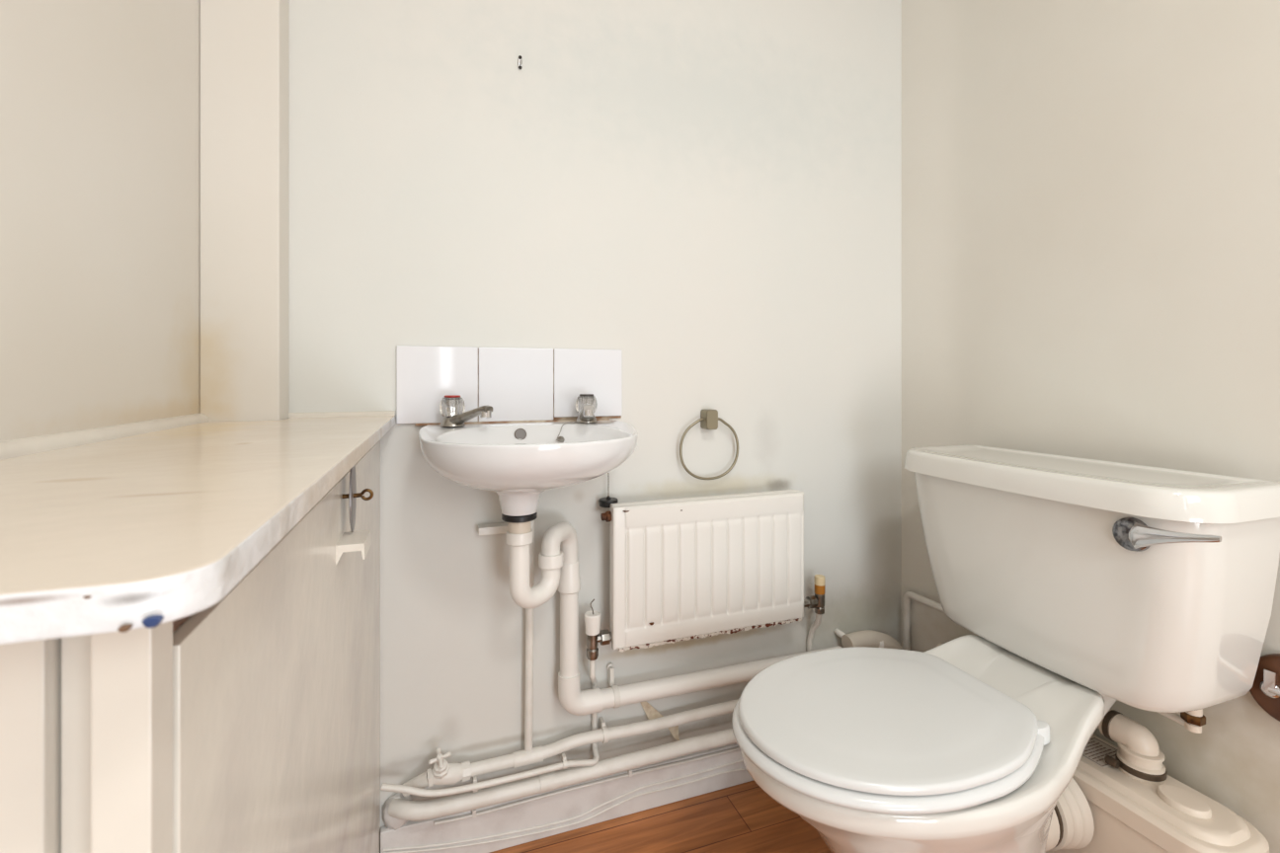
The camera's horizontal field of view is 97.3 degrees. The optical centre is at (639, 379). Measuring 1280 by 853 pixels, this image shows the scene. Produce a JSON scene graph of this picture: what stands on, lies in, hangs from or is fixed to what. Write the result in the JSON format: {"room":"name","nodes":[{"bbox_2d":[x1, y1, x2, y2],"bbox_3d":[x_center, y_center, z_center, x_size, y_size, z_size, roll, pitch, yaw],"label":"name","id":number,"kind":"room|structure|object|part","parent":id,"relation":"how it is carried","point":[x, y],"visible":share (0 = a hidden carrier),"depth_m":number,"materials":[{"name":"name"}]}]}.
{"room":"bathroom","nodes":[
{"label":"bathroom","id":0,"kind":"room"},
{"bbox_2d":[0,0,199,441],"bbox_3d":[-0.394,-0.225,-0.151,0.100,2.350,2.380,0,0,-20],"label":"wall","id":1,"kind":"structure","parent":0,"point":[100,99],"depth_m":0.65,"materials":[{"name":"paint"}]},
{"bbox_2d":[0,413,209,460],"bbox_3d":[-0.574,0.063,0.524,0.014,0.014,0.853,0,0,-20],"label":"trim","id":2,"kind":"structure","parent":1,"relation":"attached to","point":[18,447],"depth_m":0.61,"materials":[{"name":"paint"}]},
{"bbox_2d":[289,0,901,828],"bbox_3d":[-0.021,-0.225,1.288,1.768,2.350,0.080,0,0,-20],"label":"wall","id":3,"kind":"structure","parent":0,"point":[707,194],"depth_m":1.22,"materials":[{"name":"beige paint"}]},
{"bbox_2d":[199,0,289,421],"bbox_3d":[-0.681,-0.225,0.975,0.114,2.350,0.067,0,0,-20],"label":"pillar","id":4,"kind":"structure","parent":3,"relation":"attached to","point":[244,44],"depth_m":0.94,"materials":[{"name":"paint"}]},
{"bbox_2d":[288,410,395,417],"bbox_3d":[-0.554,0.066,1.051,0.176,0.009,0.009,0,0,-20],"label":"trim","id":5,"kind":"structure","parent":3,"relation":"attached to","point":[371,413],"depth_m":1.05,"materials":[{"name":"paint"}]},
{"bbox_2d":[382,793,412,830],"bbox_3d":[-0.463,0.830,1.073,0.054,0.070,0.022,0,0,-20],"label":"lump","id":6,"kind":"object","parent":3,"relation":"attached to","point":[391,823],"visible":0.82,"depth_m":1.07,"materials":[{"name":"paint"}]},
{"bbox_2d":[380,660,599,797],"bbox_3d":[-0.283,0.689,1.119,0.422,0.226,0.060,0,0,-20],"label":"pipe","id":7,"kind":"object","parent":3,"relation":"attached to","point":[565,763],"visible":0.91,"depth_m":1.10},
{"bbox_2d":[478,522,507,536],"bbox_3d":[-0.279,0.301,1.137,0.094,0.016,0.029,0,0,-20],"label":"support bar","id":8,"kind":"object","parent":3,"relation":"attached to","point":[491,528],"visible":0.56,"depth_m":1.12,"materials":[{"name":"white metal"}]},
{"bbox_2d":[396,345,621,425],"bbox_3d":[-0.254,0.013,1.156,0.454,0.155,0.012,0,0,-20],"label":"backsplash","id":9,"kind":"structure","parent":3,"relation":"attached to","point":[520,384],"depth_m":1.15,"materials":[{"name":"white tile"}]},
{"bbox_2d":[517,55,522,70],"bbox_3d":[-0.245,-0.653,1.155,0.008,0.028,0.019,0,0,-20],"label":"wall hook","id":10,"kind":"object","parent":3,"relation":"attached to","point":[520,58],"visible":1,"depth_m":1.16,"materials":[{"name":"silver metal"}]},
{"bbox_2d":[418,420,638,516],"bbox_3d":[-0.190,0.166,1.025,0.400,0.155,0.300,0,0,-20],"label":"basin","id":11,"kind":"object","parent":3,"relation":"attached to","point":[516,461],"visible":0.98,"depth_m":0.93,"materials":[{"name":"white ceramic"}]},
{"bbox_2d":[439,395,492,426],"bbox_3d":[-0.329,0.060,1.053,0.118,0.058,0.045,0,0,36],"label":"tap","id":12,"kind":"object","parent":11,"relation":"on","point":[452,407],"visible":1,"depth_m":1.05,"materials":[{"name":"silver metal"}]},
{"bbox_3d":[-0.358,0.053,1.074,0.043,0.038,0.043,0,0,3],"label":"handle","id":13,"kind":"part","parent":12,"relation":"part of","materials":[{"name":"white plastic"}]},
{"bbox_3d":[-0.319,0.068,1.053,0.100,0.039,0.031,0,0,28],"label":"spout","id":14,"kind":"part","parent":12,"relation":"part of","materials":[{"name":"silver metal"}]},
{"bbox_2d":[556,421,575,442],"bbox_3d":[-0.144,0.104,1.112,0.016,0.036,0.076,0,0,16],"label":"chain","id":15,"kind":"object","parent":11,"relation":"in","point":[559,439],"visible":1,"depth_m":1.08,"materials":[{"name":"silver metal"}]},
{"bbox_2d":[575,394,597,422],"bbox_3d":[-0.110,0.060,1.126,0.045,0.058,0.118,0,0,0],"label":"tap","id":16,"kind":"object","parent":11,"relation":"on","point":[586,404],"visible":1,"depth_m":1.14,"materials":[{"name":"silver metal"}]},
{"bbox_3d":[-0.104,0.068,1.119,0.031,0.039,0.100,0,0,-8],"label":"spout","id":17,"kind":"part","parent":16,"relation":"part of","materials":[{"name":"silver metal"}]},
{"bbox_3d":[-0.110,0.053,1.162,0.043,0.038,0.043,0,0,-42],"label":"handle","id":18,"kind":"part","parent":16,"relation":"part of","materials":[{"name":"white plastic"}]},
{"bbox_2d":[598,473,618,507],"bbox_3d":[-0.068,0.231,1.204,0.041,0.081,0.041,0,0,-20],"label":"plug","id":19,"kind":"object","parent":11,"relation":"hanging from","point":[603,502],"visible":0.87,"depth_m":1.19,"materials":[{"name":"black rubber"}]},
{"bbox_2d":[501,511,841,716],"bbox_3d":[0.104,0.471,1.240,0.831,0.452,0.136,0,0,-27],"label":"pipe","id":20,"kind":"object","parent":11,"relation":"attached to","point":[558,562],"visible":0.98,"depth_m":1.14,"materials":[{"name":"white plastic"}]},
{"bbox_2d":[841,630,903,649],"bbox_3d":[0.596,0.684,1.414,0.183,0.111,0.054,0,0,-20],"label":"connector","id":21,"kind":"object","parent":20,"relation":"attached to","point":[865,638],"visible":0.6,"depth_m":1.39,"materials":[{"name":"beige plastic"}]},
{"bbox_2d":[388,728,736,821],"bbox_3d":[0.033,0.822,1.233,1.072,0.050,0.051,0,0,-20],"label":"pipe","id":22,"kind":"object","parent":3,"relation":"attached to","point":[401,809],"visible":0.88,"depth_m":1.14,"materials":[{"name":"white plastic"}]},
{"bbox_2d":[383,759,742,851],"bbox_3d":[-0.099,0.905,1.197,0.816,0.040,0.004,0,0,-20],"label":"cable","id":23,"kind":"object","parent":3,"relation":"attached to","point":[741,760],"visible":0.95,"depth_m":1.17,"materials":[{"name":"white plastic"}]},
{"bbox_2d":[383,768,746,852],"bbox_3d":[-0.099,0.914,1.197,0.817,0.045,0.004,0,0,-20],"label":"cable","id":24,"kind":"object","parent":3,"relation":"attached to","point":[740,769],"visible":0.96,"depth_m":1.17,"materials":[{"name":"white plastic"}]},
{"bbox_2d":[380,743,753,852],"bbox_3d":[0.103,0.902,1.280,1.264,0.096,0.018,0,0,-20],"label":"baseboard","id":25,"kind":"structure","parent":3,"relation":"attached to","point":[564,806],"depth_m":1.18,"materials":[{"name":"paint"}]},
{"bbox_2d":[401,520,738,797],"bbox_3d":[0.107,0.503,1.248,1.175,0.586,0.079,0,0,-20],"label":"pipe","id":26,"kind":"object","parent":3,"relation":"attached to","point":[442,772],"visible":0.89,"depth_m":1.14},
{"bbox_3d":[-0.375,0.710,1.055,0.033,0.021,0.029,0,0,15],"label":"tap handle","id":27,"kind":"part","parent":26,"relation":"part of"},
{"bbox_2d":[434,746,740,825],"bbox_3d":[-0.069,0.856,1.205,0.697,0.018,0.010,0,0,-20],"label":"cable","id":28,"kind":"object","parent":3,"relation":"attached to","point":[630,773],"visible":0.87,"depth_m":1.18,"materials":[{"name":"white plastic"}]},
{"bbox_2d":[640,701,663,719],"bbox_3d":[0.029,0.739,1.255,0.059,0.045,0.011,0,0,-20],"label":"paper","id":29,"kind":"object","parent":3,"relation":"attached to","point":[651,712],"visible":0.82,"depth_m":1.25,"materials":[{"name":"beige paper"}]},
{"bbox_2d":[667,725,679,740],"bbox_3d":[0.076,0.800,1.270,0.029,0.035,0.013,0,0,-20],"label":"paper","id":30,"kind":"object","parent":3,"relation":"attached to","point":[674,730],"visible":0.72,"depth_m":1.27,"materials":[{"name":"beige paper"}]},
{"bbox_2d":[584,489,825,660],"bbox_3d":[0.161,0.420,1.267,0.592,0.316,0.080,0,0,-20],"label":"radiator","id":31,"kind":"object","parent":3,"relation":"attached to","point":[686,569],"visible":1,"depth_m":1.22,"materials":[{"name":"white metal"}]},
{"bbox_2d":[806,614,821,651],"bbox_3d":[0.426,0.671,1.372,0.015,0.235,0.056,0,0,-16],"label":"pipe","id":32,"kind":"object","parent":31,"relation":"attached to","point":[818,620],"visible":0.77,"depth_m":1.38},
{"bbox_2d":[679,408,738,479],"bbox_3d":[0.158,0.150,1.292,0.151,0.161,0.032,0,0,-20],"label":"towel ring","id":33,"kind":"object","parent":3,"relation":"attached to","point":[709,419],"visible":1,"depth_m":1.28,"materials":[{"name":"silver metal"}]},
{"bbox_2d":[834,628,846,638],"bbox_3d":[0.516,0.668,1.418,0.040,0.072,0.031,0,0,-20],"label":"stub","id":34,"kind":"object","parent":3,"relation":"attached to","point":[838,632],"visible":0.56,"depth_m":1.41,"materials":[{"name":"white plastic"}]},
{"bbox_2d":[489,780,832,852],"bbox_3d":[0.375,0.980,0.176,1.768,0.060,2.480,0,0,-20],"label":"floor","id":35,"kind":"structure","parent":0,"point":[743,818],"depth_m":1.18,"materials":[{"name":"brown wood"}]},
{"bbox_2d":[0,440,380,852],"bbox_3d":[-0.440,0.519,0.620,0.264,0.862,0.901,0,0,-15],"label":"base cabinet","id":36,"kind":"object","parent":35,"relation":"on","point":[247,722],"visible":0.77,"depth_m":0.31,"materials":[{"name":"paint"}]},
{"bbox_3d":[-0.345,0.519,0.196,0.221,0.862,0.016,0,0,-20],"label":"panel","id":37,"kind":"part","parent":36,"relation":"part of","materials":[{"name":"paint"}]},
{"bbox_3d":[-0.206,0.519,0.229,0.020,0.862,0.020,0,0,-20],"label":"corner post","id":38,"kind":"part","parent":36,"relation":"part of","materials":[{"name":"paint"}]},
{"bbox_3d":[-0.371,0.102,0.650,0.036,0.026,0.879,0,0,-20],"label":"rail","id":39,"kind":"part","parent":36,"relation":"part of","materials":[{"name":"brown wood"}]},
{"bbox_2d":[0,415,395,644],"bbox_3d":[-0.450,0.079,0.592,0.291,0.018,0.940,0,0,-20],"label":"countertop","id":40,"kind":"structure","parent":36,"relation":"on","point":[149,529],"depth_m":0.29,"materials":[{"name":"white paint"}]},
{"bbox_3d":[-0.356,0.529,0.656,0.018,0.826,0.877,0,0,-20],"label":"door","id":41,"kind":"part","parent":36,"relation":"part of","materials":[{"name":"paint"}]},
{"bbox_3d":[-0.339,0.139,0.665,0.003,0.084,0.040,0,0,-20],"label":"turn plate","id":42,"kind":"part","parent":36,"relation":"part of","materials":[{"name":"grey metal"}]},
{"bbox_3d":[-0.330,0.194,0.650,0.028,0.022,0.060,0,0,-20],"label":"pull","id":43,"kind":"part","parent":36,"relation":"part of","materials":[{"name":"paint"}]},
{"bbox_2d":[732,444,1279,852],"bbox_3d":[0.507,0.550,0.926,0.748,0.799,0.563,0,0,-20],"label":"toilet","id":44,"kind":"object","parent":35,"relation":"on","point":[1082,586],"visible":1,"depth_m":0.83,"materials":[{"name":"white ceramic"}]},
{"bbox_3d":[0.366,0.536,0.886,0.456,0.020,0.365,0,0,-20],"label":"seat","id":45,"kind":"part","parent":44,"relation":"part of","materials":[{"name":"white plastic"}]},
{"bbox_3d":[0.371,0.516,0.888,0.445,0.018,0.353,0,0,-20],"label":"seat lid","id":46,"kind":"part","parent":44,"relation":"part of","materials":[{"name":"white plastic"}]},
{"bbox_3d":[0.740,0.172,1.019,0.247,0.042,0.543,0,0,-20],"label":"cistern lid","id":47,"kind":"part","parent":44,"relation":"part of","materials":[{"name":"white ceramic"}]},
{"bbox_3d":[0.713,0.225,0.817,0.014,0.049,0.049,0,0,-20],"label":"flush lever","id":48,"kind":"part","parent":44,"relation":"part of","materials":[{"name":"silver metal"}]},
{"bbox_3d":[0.714,0.219,0.759,0.018,0.045,0.111,0,0,-8],"label":"lever arm","id":49,"kind":"part","parent":44,"relation":"part of","materials":[{"name":"silver metal"}]},
{"bbox_2d":[936,643,1269,852],"bbox_3d":[0.739,0.767,1.059,0.247,0.366,0.572,0,0,-20],"label":"pump","id":50,"kind":"object","parent":35,"relation":"on","point":[1124,799],"visible":0.59,"depth_m":0.92,"materials":[{"name":"beige plastic"}]},
{"bbox_3d":[0.799,0.832,1.044,0.137,0.236,0.499,0,0,-20],"label":"tank","id":51,"kind":"part","parent":50,"relation":"part of","materials":[{"name":"beige plastic"}]},
{"bbox_2d":[1098,709,1166,785],"bbox_3d":[0.838,0.624,0.958,0.074,0.080,0.083,0,0,-20],"label":"pipe","id":52,"kind":"object","parent":50,"relation":"attached to","point":[1139,760],"depth_m":0.94,"materials":[{"name":"white plastic"}]},
{"bbox_3d":[0.799,0.689,1.044,0.143,0.050,0.505,0,0,-20],"label":"pump lid","id":53,"kind":"part","parent":50,"relation":"part of","materials":[{"name":"beige plastic"}]},
{"bbox_2d":[901,0,1279,852],"bbox_3d":[1.160,-0.225,0.403,0.136,2.350,2.380,0,0,-20],"label":"wall","id":54,"kind":"structure","parent":0,"point":[1090,189],"depth_m":1.08,"materials":[{"name":"paint"}]},
{"bbox_2d":[902,591,945,650],"bbox_3d":[0.750,0.693,1.339,0.019,0.284,0.301,0,0,-22],"label":"supply pipe","id":55,"kind":"object","parent":54,"relation":"attached to","point":[908,596],"visible":0.46,"depth_m":1.46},
{"bbox_2d":[1249,653,1279,721],"bbox_3d":[0.958,0.464,0.829,0.029,0.104,0.104,0,0,-20],"label":"toilet roll holder","id":56,"kind":"object","parent":54,"relation":"attached to","point":[1265,689],"visible":0.83,"depth_m":0.85,"materials":[{"name":"brown wood"}]},
{"bbox_3d":[0.946,0.464,0.843,0.012,0.024,0.024,0,0,-20],"label":"post","id":57,"kind":"part","parent":56,"relation":"part of","materials":[{"name":"silver metal"}]}
]}

